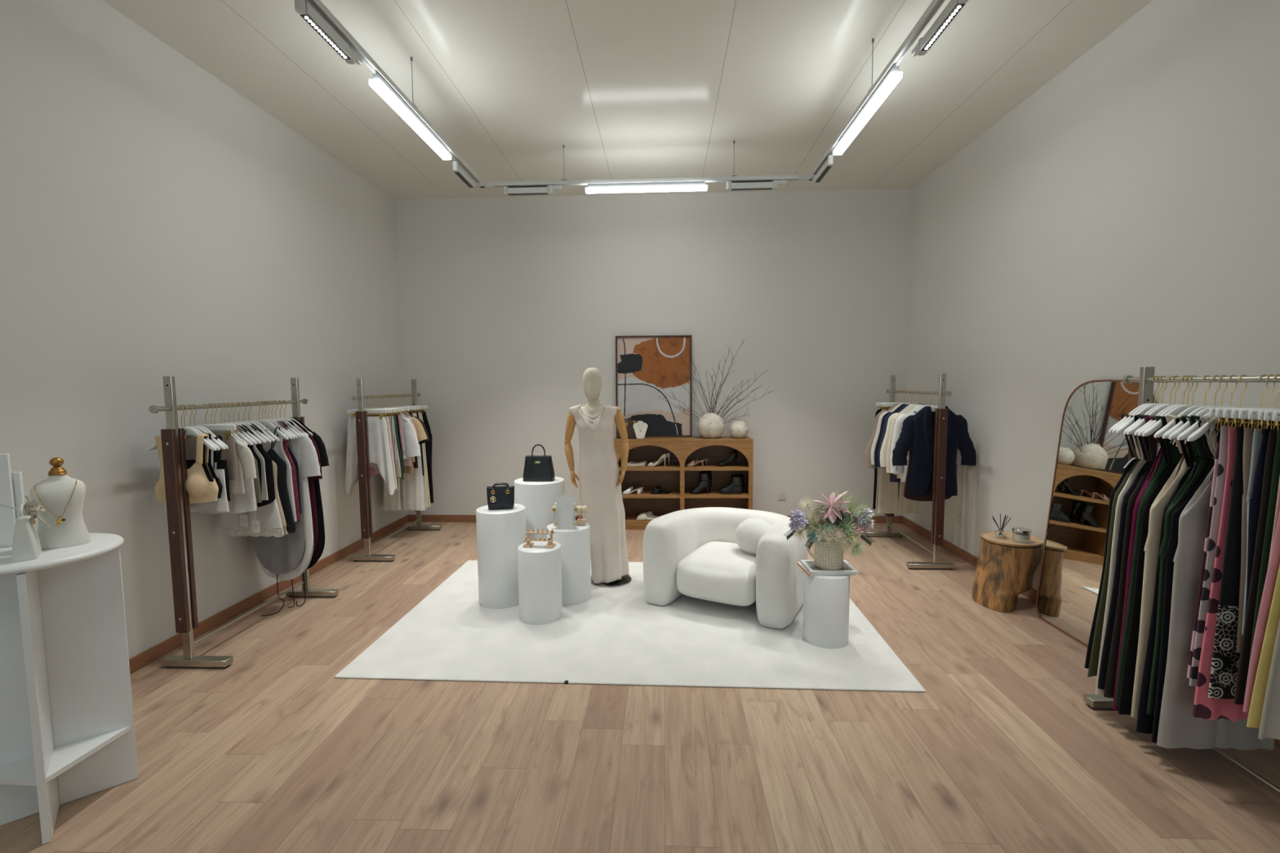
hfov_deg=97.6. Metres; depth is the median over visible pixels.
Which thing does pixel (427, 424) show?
trousers
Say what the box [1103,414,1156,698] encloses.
dress
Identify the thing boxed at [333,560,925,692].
area rug
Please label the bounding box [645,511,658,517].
slipper
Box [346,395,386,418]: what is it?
hanger
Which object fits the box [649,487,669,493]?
sandal
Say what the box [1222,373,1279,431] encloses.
hanger
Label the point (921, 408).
hanger
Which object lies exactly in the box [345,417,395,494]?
skirt
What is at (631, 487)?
sandal
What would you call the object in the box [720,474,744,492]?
boot
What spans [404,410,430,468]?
blouse
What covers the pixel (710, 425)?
ceramic vase
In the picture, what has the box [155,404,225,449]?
hanger
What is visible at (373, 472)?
skirt
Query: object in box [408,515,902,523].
baseboard
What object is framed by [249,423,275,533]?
curved hem top
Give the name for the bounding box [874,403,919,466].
blazer
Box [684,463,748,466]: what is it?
shelf
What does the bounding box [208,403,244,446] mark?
hanger
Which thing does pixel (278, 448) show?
tank
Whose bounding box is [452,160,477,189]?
module
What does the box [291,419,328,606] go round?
blouse
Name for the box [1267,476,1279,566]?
skirt
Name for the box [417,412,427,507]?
skirt
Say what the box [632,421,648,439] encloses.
bust
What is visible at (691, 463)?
mule
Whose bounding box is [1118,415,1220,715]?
dress
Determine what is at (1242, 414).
hanger
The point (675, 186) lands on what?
lamp
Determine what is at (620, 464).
shelf
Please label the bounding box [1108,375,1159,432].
hanger
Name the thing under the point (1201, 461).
dress
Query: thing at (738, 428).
ceramic vase
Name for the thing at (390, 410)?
hanger
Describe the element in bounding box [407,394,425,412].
hanger
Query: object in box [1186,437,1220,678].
skirt
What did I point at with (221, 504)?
crop
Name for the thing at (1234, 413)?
hanger
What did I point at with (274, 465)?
camisole
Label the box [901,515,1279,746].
baseboard
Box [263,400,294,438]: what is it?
hanger
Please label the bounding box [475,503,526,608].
pedestal
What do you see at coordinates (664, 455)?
pump
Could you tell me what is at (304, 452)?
white tee
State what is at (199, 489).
sports bra
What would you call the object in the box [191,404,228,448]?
hanger
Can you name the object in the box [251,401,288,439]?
hanger
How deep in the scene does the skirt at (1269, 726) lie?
1.86 m
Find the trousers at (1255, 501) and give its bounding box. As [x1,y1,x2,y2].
[1244,429,1270,618]
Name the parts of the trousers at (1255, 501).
trouser leg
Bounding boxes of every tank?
[235,425,262,502]
[235,426,257,508]
[240,424,262,498]
[262,421,297,521]
[278,421,302,513]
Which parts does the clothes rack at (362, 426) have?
rod knob, post, hanging rod, rod, post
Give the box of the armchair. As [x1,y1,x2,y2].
[643,506,808,629]
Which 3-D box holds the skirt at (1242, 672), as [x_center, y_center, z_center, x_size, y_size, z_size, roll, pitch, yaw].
[2.336,0.501,1.956,0.426,0.984,0.045,0,4,4]
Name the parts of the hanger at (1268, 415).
clip rail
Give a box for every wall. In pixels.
[0,0,407,658]
[394,187,911,515]
[902,0,1279,591]
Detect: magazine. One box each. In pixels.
[796,562,856,576]
[800,560,858,573]
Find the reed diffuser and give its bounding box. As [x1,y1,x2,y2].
[992,514,1011,537]
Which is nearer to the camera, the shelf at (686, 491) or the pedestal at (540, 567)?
the pedestal at (540, 567)
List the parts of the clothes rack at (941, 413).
post, rod, hanging rod, post, rod knob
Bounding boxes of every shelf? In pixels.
[0,755,36,786]
[45,725,130,782]
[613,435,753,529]
[617,463,679,466]
[621,489,679,494]
[625,515,662,521]
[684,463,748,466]
[684,489,748,494]
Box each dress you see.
[569,404,629,583]
[1084,413,1176,668]
[1087,413,1176,677]
[1094,413,1185,696]
[1097,414,1186,689]
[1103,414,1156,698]
[1112,415,1209,711]
[1115,415,1217,706]
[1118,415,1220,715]
[1130,414,1214,718]
[1136,417,1194,733]
[1146,415,1206,715]
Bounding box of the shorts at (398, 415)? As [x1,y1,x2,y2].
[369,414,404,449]
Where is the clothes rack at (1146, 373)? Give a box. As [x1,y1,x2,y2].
[1083,366,1279,793]
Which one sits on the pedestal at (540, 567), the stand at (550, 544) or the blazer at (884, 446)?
the stand at (550, 544)
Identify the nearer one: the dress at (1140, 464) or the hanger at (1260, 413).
the hanger at (1260, 413)
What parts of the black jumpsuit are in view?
trouser leg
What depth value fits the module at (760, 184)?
4.82 m
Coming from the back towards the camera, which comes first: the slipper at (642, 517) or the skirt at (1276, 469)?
the slipper at (642, 517)
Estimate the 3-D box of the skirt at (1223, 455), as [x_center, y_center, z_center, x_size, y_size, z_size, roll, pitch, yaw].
[2.344,0.503,2.131,0.415,1.014,0.050,0,4,3]
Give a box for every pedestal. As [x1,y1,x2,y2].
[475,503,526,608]
[514,476,564,542]
[517,541,562,625]
[546,522,591,605]
[802,571,849,648]
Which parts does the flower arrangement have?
flower, flower, flower, flower, flower, flower, flower, flower, flower, flower, flower, flower, flower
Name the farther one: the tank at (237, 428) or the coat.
the coat
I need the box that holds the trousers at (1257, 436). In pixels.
[1241,428,1262,635]
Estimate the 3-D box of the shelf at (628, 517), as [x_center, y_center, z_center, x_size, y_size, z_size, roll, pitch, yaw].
[0.101,1.039,6.263,0.700,0.030,0.272,0,4,2]
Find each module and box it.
[294,0,362,64]
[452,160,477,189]
[502,185,561,195]
[726,179,786,190]
[811,155,833,184]
[911,0,968,56]
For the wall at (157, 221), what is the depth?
3.32 m
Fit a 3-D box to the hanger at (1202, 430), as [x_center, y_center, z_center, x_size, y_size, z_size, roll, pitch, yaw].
[2.343,-0.072,2.177,0.410,0.258,0.030,0,4,2]
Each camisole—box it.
[219,428,284,537]
[225,427,288,535]
[266,426,296,533]
[903,411,951,501]
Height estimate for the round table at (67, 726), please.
0.999 m
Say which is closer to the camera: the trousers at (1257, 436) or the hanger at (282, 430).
the trousers at (1257, 436)
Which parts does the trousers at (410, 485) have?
trouser leg, trouser leg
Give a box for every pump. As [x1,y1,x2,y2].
[647,453,666,466]
[653,452,670,465]
[716,450,736,466]
[720,449,737,465]
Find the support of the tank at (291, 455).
hanging from the hanger at (290, 431)
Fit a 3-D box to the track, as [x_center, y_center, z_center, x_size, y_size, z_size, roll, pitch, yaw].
[-0.109,-1.999,1.273,2.902,0.338,7.241,0,4,2]
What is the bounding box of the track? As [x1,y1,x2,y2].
[306,0,945,187]
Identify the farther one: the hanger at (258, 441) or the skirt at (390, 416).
the skirt at (390, 416)
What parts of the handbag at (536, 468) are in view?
handle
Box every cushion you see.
[676,541,755,606]
[735,517,772,555]
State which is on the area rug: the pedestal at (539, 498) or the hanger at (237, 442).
the pedestal at (539, 498)
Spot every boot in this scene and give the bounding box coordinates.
[689,471,710,493]
[693,471,712,492]
[719,475,742,493]
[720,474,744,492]
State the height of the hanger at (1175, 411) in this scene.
0.258 m
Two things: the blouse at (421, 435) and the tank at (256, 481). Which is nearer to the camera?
the tank at (256, 481)
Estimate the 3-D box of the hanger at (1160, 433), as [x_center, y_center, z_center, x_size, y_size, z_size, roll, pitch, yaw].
[2.349,-0.083,2.322,0.410,0.258,0.031,0,4,3]
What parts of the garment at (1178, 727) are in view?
trouser leg, trouser leg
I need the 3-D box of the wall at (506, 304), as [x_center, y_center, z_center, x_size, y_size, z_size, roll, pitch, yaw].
[0.109,-0.731,6.350,5.916,3.663,0.120,0,4,2]
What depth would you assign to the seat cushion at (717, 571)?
3.84 m
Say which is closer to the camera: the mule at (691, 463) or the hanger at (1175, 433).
the hanger at (1175, 433)
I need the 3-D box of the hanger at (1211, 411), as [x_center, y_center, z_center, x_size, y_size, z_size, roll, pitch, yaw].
[2.340,-0.090,2.109,0.370,0.210,0.018,0,4,3]
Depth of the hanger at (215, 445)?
3.17 m
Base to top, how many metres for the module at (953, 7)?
0.070 m
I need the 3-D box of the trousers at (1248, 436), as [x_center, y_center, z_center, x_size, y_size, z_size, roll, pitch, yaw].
[2.339,0.420,2.036,0.330,0.834,0.030,0,4,3]
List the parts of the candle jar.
lid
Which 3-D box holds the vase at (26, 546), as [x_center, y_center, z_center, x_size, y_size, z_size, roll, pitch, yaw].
[-2.227,0.357,1.937,0.263,0.220,0.124,-4,6,-39]
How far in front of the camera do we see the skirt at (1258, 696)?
1.88 m
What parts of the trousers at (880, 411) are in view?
trouser leg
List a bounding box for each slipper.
[636,512,656,520]
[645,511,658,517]
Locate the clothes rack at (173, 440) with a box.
[148,376,338,668]
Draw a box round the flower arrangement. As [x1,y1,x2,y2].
[783,489,875,557]
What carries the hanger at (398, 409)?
hanging from the clothes rack at (362, 426)
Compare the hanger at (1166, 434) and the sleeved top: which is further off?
the sleeved top
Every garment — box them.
[1156,415,1275,750]
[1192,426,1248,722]
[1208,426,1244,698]
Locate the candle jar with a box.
[1012,527,1031,542]
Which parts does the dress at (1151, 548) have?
trouser leg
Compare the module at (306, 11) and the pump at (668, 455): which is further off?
the pump at (668, 455)
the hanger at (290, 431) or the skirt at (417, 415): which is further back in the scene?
the skirt at (417, 415)
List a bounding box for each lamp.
[368,73,451,159]
[585,181,707,193]
[833,66,902,155]
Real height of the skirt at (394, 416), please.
0.614 m
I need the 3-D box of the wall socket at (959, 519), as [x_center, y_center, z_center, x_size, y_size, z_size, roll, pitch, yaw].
[2.896,0.856,5.082,0.015,0.082,0.082,0,4,2]
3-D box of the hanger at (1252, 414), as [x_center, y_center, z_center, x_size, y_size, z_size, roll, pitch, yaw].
[2.334,-0.079,1.967,0.370,0.210,0.019,0,4,3]
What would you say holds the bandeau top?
hanging from the hanger at (207, 430)
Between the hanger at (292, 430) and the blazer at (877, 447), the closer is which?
the hanger at (292, 430)
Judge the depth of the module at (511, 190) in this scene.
4.90 m
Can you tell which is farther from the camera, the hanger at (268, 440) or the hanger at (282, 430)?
the hanger at (282, 430)
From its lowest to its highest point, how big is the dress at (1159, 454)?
1.333 m
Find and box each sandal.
[622,488,641,493]
[623,486,643,492]
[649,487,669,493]
[651,485,671,492]
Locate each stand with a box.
[523,526,555,548]
[552,506,586,525]
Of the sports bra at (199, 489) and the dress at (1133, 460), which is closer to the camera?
the dress at (1133, 460)
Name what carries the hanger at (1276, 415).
hanging from the clothes rack at (1146, 373)
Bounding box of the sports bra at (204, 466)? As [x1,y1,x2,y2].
[201,433,222,498]
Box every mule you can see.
[684,460,704,466]
[693,458,707,465]
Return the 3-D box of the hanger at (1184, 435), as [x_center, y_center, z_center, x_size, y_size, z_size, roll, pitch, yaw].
[2.345,-0.075,2.215,0.410,0.258,0.030,0,4,4]
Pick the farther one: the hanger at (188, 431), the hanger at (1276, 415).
the hanger at (188, 431)
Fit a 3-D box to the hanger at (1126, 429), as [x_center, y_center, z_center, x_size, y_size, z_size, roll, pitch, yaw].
[2.356,-0.096,2.482,0.410,0.258,0.030,0,4,1]
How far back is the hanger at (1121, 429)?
2.53 m
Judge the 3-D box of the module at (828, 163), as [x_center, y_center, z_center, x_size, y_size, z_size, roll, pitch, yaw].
[1.474,-2.062,4.543,0.044,0.069,0.514,0,4,2]
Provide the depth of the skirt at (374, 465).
5.16 m
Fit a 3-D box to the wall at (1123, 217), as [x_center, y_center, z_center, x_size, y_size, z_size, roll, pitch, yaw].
[2.805,-0.366,1.424,0.120,3.663,9.527,0,4,2]
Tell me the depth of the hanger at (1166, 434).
2.29 m
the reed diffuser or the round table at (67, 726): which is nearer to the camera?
the round table at (67, 726)
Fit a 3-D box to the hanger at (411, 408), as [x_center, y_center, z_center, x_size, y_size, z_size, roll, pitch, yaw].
[-2.457,-0.221,5.687,0.370,0.210,0.019,0,4,2]
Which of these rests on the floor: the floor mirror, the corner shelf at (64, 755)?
the floor mirror
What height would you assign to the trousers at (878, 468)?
1.014 m
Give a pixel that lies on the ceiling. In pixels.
(629, 89)
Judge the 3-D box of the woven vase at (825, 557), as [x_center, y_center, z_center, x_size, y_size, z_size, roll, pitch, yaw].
[1.153,0.775,3.458,0.196,0.168,0.174,3,6,40]
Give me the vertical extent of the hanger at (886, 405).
0.210 m
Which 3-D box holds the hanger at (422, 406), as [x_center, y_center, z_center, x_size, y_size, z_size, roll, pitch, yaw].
[-2.449,-0.235,5.864,0.370,0.210,0.019,0,4,3]
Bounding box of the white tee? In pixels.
[256,420,320,582]
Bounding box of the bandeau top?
[186,435,230,501]
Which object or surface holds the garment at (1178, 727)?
hanging from the hanger at (1202, 430)
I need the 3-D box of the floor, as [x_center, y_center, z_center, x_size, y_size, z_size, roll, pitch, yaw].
[-0.076,1.523,1.693,5.916,0.100,9.767,0,4,2]
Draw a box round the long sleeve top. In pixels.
[400,413,421,458]
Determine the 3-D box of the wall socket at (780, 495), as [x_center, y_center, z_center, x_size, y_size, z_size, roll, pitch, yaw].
[1.607,0.789,6.339,0.082,0.082,0.015,0,4,2]
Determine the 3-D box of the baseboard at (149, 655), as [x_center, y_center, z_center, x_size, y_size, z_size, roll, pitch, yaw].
[-2.905,1.445,1.804,0.015,0.082,9.527,0,4,2]
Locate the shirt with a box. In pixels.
[252,420,305,616]
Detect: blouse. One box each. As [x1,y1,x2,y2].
[288,419,322,608]
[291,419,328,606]
[400,411,417,466]
[402,411,427,462]
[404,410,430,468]
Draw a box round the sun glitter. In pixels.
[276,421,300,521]
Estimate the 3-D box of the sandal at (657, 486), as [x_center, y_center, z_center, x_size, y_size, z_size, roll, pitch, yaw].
[0.240,0.696,6.249,0.220,0.062,0.075,0,4,2]
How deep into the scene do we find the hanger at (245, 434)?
3.46 m
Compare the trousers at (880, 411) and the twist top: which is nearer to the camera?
the twist top
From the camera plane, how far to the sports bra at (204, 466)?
3.20 m
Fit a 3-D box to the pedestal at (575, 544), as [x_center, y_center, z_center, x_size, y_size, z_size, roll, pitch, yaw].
[-0.526,1.003,4.157,0.318,0.539,0.318,0,4,2]
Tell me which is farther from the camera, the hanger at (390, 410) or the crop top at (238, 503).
the hanger at (390, 410)
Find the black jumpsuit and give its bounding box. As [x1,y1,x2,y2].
[1151,415,1214,742]
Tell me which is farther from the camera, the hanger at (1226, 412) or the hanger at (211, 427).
the hanger at (211, 427)
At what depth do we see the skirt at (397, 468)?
5.27 m
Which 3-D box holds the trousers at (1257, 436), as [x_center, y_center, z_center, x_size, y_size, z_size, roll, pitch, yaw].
[2.338,0.382,2.004,0.336,0.754,0.029,0,4,3]
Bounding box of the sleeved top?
[188,430,257,493]
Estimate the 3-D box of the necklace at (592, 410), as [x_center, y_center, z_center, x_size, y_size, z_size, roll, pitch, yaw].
[-0.366,-0.146,4.423,0.128,0.064,0.162,0,4,2]
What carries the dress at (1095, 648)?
hanging from the hanger at (1115, 428)
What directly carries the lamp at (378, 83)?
attached to the track
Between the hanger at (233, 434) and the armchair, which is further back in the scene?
the armchair
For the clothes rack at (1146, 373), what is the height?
1.655 m
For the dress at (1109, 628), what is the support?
hanging from the hanger at (1126, 429)
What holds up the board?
on the pedestal at (575, 544)
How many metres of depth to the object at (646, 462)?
6.22 m
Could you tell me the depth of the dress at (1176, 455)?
2.46 m
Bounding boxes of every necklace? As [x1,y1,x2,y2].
[34,478,76,525]
[585,403,601,412]
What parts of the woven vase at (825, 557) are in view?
handle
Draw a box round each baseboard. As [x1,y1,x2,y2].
[128,515,408,674]
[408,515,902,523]
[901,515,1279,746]
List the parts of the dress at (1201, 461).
trouser leg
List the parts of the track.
rail, rail, rail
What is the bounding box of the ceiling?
[102,0,1152,199]
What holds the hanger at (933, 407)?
hanging from the clothes rack at (941, 413)
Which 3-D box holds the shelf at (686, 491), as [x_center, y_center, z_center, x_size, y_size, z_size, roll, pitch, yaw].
[0.837,0.745,6.209,0.714,0.030,0.272,0,4,2]
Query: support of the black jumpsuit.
hanging from the hanger at (1184, 435)
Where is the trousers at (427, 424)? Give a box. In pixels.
[408,411,433,502]
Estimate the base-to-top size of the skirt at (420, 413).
1.004 m
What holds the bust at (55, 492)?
on the round table at (67, 726)
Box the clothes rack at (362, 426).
[351,378,441,561]
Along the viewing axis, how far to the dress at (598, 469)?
4.38 m
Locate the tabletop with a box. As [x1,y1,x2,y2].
[980,531,1044,547]
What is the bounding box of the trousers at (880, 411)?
[872,408,881,509]
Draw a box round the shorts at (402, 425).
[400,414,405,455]
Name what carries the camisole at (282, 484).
hanging from the hanger at (265, 423)
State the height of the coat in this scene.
0.773 m
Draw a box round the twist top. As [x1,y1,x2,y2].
[244,424,268,500]
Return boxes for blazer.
[864,403,913,468]
[871,403,917,464]
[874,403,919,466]
[877,404,924,482]
[880,404,928,475]
[885,404,933,478]
[890,404,960,482]
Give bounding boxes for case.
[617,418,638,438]
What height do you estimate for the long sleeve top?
0.486 m
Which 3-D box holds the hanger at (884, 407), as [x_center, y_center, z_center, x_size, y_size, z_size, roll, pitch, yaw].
[2.544,-0.253,5.502,0.370,0.210,0.019,0,4,3]
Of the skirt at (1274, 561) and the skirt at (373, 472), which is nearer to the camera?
the skirt at (1274, 561)
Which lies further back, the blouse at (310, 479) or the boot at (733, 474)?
the boot at (733, 474)
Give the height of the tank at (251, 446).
0.477 m
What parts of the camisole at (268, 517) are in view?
lace trim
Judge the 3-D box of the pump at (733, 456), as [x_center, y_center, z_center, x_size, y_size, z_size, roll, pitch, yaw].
[0.939,0.348,6.097,0.212,0.168,0.088,0,4,2]
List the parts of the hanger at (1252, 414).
clip rail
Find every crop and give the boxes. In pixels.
[164,435,229,511]
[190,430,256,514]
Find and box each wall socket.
[777,493,786,499]
[956,515,962,526]
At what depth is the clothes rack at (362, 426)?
5.04 m
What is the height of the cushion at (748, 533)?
0.267 m
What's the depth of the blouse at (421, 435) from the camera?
5.57 m
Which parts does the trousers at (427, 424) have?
trouser leg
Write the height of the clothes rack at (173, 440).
1.655 m
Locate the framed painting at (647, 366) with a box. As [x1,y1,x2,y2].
[615,335,692,437]
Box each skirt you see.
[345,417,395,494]
[354,416,397,488]
[367,415,401,477]
[369,416,395,478]
[383,413,425,511]
[389,415,397,466]
[393,415,404,479]
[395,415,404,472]
[416,413,424,475]
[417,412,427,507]
[419,412,431,506]
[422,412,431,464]
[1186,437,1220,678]
[1189,426,1228,686]
[1233,429,1277,704]
[1243,511,1279,712]
[1246,564,1279,728]
[1247,430,1279,675]
[1257,619,1279,740]
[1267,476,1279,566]
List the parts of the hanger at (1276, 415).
clip rail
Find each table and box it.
[0,533,138,844]
[971,531,1044,612]
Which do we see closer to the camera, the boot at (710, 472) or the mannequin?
the mannequin
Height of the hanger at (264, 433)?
0.258 m
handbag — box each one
[486,482,514,510]
[523,444,555,481]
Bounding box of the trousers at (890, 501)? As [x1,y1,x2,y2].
[877,409,918,513]
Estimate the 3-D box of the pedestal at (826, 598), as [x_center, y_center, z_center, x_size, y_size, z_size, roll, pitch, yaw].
[1.147,1.101,3.457,0.269,0.427,0.269,0,4,2]
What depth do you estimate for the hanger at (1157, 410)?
2.47 m
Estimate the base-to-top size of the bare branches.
1.003 m
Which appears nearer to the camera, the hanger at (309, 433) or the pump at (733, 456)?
the hanger at (309, 433)
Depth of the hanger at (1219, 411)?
2.09 m
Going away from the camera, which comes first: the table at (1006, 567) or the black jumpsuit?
the black jumpsuit
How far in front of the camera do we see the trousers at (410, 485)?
5.75 m
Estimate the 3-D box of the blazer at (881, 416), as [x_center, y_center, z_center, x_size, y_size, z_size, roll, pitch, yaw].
[2.538,0.081,5.326,0.664,0.603,0.069,0,4,3]
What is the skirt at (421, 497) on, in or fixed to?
hanging from the hanger
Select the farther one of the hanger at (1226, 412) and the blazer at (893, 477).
the blazer at (893, 477)
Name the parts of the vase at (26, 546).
handle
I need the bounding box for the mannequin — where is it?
[564,367,631,587]
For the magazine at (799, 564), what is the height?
0.012 m
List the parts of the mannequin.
arm, plate, arm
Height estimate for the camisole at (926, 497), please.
0.792 m
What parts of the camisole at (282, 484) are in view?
lace trim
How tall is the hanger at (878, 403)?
0.210 m
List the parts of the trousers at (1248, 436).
trouser leg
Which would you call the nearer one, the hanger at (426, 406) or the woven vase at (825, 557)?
the woven vase at (825, 557)
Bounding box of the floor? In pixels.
[0,521,1279,852]
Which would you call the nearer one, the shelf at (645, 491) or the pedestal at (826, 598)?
the pedestal at (826, 598)
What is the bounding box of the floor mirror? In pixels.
[1035,379,1156,647]
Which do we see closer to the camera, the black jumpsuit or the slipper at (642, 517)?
the black jumpsuit
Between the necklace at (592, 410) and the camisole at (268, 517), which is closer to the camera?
the camisole at (268, 517)
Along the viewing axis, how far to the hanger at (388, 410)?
5.14 m
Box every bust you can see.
[29,457,90,550]
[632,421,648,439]
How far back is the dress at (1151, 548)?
2.38 m
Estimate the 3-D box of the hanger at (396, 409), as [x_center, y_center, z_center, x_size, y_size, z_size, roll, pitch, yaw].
[-2.473,-0.191,5.298,0.370,0.210,0.018,0,4,4]
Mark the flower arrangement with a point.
(798, 518)
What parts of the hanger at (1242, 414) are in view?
clip rail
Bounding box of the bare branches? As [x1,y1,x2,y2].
[657,339,772,424]
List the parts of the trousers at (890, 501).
trouser leg, trouser leg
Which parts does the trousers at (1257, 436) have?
trouser leg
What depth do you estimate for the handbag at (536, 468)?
4.38 m
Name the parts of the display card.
panel, panel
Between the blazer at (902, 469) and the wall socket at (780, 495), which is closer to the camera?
the blazer at (902, 469)
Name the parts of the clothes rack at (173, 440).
rod knob, post, hanging rod, rod, post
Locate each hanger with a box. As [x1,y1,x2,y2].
[146,404,216,450]
[151,404,220,450]
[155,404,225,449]
[177,404,236,439]
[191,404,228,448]
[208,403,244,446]
[211,403,248,445]
[217,403,253,444]
[219,403,257,444]
[226,402,261,444]
[228,402,266,443]
[235,402,271,442]
[237,401,275,441]
[246,401,279,440]
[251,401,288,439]
[261,400,292,439]
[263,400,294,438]
[263,400,297,438]
[269,400,301,437]
[273,400,308,436]
[275,400,304,437]
[282,400,312,435]
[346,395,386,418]
[351,395,389,417]
[351,395,391,416]
[364,395,397,415]
[372,395,409,414]
[378,395,399,415]
[381,394,416,414]
[389,395,423,412]
[403,394,421,413]
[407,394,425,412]
[409,393,427,412]
[877,391,898,409]
[880,390,918,409]
[881,390,920,410]
[911,391,932,415]
[931,391,937,411]
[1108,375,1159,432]
[1112,375,1166,432]
[1115,375,1168,433]
[1123,375,1175,434]
[1126,375,1218,434]
[1133,375,1189,435]
[1137,375,1193,435]
[1142,375,1203,436]
[1153,375,1210,437]
[1162,375,1224,438]
[1168,374,1227,439]
[1177,374,1242,439]
[1186,374,1254,441]
[1208,374,1279,430]
[1215,374,1275,431]
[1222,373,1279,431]
[1231,408,1258,432]
[1238,408,1279,433]
[1248,409,1279,434]
[1257,410,1274,429]
[1263,410,1279,435]
[1271,411,1279,426]
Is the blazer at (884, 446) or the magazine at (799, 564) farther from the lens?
the blazer at (884, 446)
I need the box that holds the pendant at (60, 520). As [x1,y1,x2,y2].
[56,517,62,525]
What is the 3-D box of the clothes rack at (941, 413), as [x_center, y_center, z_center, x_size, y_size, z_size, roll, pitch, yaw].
[2.484,0.347,5.208,0.376,1.655,1.230,0,4,2]
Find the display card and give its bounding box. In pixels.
[0,453,25,547]
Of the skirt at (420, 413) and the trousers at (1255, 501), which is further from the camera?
the skirt at (420, 413)
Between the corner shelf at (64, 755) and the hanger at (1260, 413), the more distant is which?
the corner shelf at (64, 755)
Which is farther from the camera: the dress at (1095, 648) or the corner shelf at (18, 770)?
the dress at (1095, 648)
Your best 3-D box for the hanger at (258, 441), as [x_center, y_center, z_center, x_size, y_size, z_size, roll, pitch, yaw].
[-2.571,-0.020,3.502,0.410,0.258,0.030,0,4,2]
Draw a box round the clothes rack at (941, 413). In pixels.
[864,373,954,569]
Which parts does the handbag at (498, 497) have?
handle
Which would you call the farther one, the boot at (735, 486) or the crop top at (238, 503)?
the boot at (735, 486)
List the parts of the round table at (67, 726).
panel, panel, hub post, panel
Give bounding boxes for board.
[555,494,576,528]
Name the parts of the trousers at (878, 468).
trouser leg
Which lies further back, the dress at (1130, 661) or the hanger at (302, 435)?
the hanger at (302, 435)
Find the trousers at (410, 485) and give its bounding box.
[382,413,419,510]
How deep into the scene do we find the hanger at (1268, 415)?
1.92 m
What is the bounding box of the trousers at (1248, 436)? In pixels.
[1235,427,1253,653]
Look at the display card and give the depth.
2.11 m
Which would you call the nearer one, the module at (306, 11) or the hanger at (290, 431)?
the module at (306, 11)
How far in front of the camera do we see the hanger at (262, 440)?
3.54 m
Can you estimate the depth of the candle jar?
3.90 m
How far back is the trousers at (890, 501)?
5.52 m
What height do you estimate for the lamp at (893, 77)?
0.072 m
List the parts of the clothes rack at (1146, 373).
rod knob, post, hanging rod, rod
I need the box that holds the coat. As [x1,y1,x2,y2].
[892,405,976,496]
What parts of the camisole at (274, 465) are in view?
lace trim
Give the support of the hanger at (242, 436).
hanging from the clothes rack at (173, 440)
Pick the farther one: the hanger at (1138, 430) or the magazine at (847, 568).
the magazine at (847, 568)
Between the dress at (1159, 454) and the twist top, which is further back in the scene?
the twist top
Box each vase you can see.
[0,495,50,562]
[696,412,724,438]
[728,420,748,438]
[806,537,843,570]
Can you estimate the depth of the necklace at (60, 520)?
2.08 m
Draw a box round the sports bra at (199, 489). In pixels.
[154,433,218,503]
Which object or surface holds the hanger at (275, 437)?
hanging from the clothes rack at (173, 440)
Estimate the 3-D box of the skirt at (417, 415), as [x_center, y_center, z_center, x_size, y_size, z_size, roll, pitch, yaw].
[-2.450,0.184,5.808,0.412,0.654,0.043,0,4,1]
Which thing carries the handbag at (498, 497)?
on the pedestal at (500, 532)
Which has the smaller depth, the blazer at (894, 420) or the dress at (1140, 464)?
the dress at (1140, 464)
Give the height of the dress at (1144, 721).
1.353 m
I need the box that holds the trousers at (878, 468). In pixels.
[875,409,899,511]
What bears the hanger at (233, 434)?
hanging from the clothes rack at (173, 440)
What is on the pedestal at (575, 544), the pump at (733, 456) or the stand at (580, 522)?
the stand at (580, 522)
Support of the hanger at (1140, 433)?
hanging from the clothes rack at (1146, 373)
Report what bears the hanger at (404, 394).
hanging from the clothes rack at (362, 426)

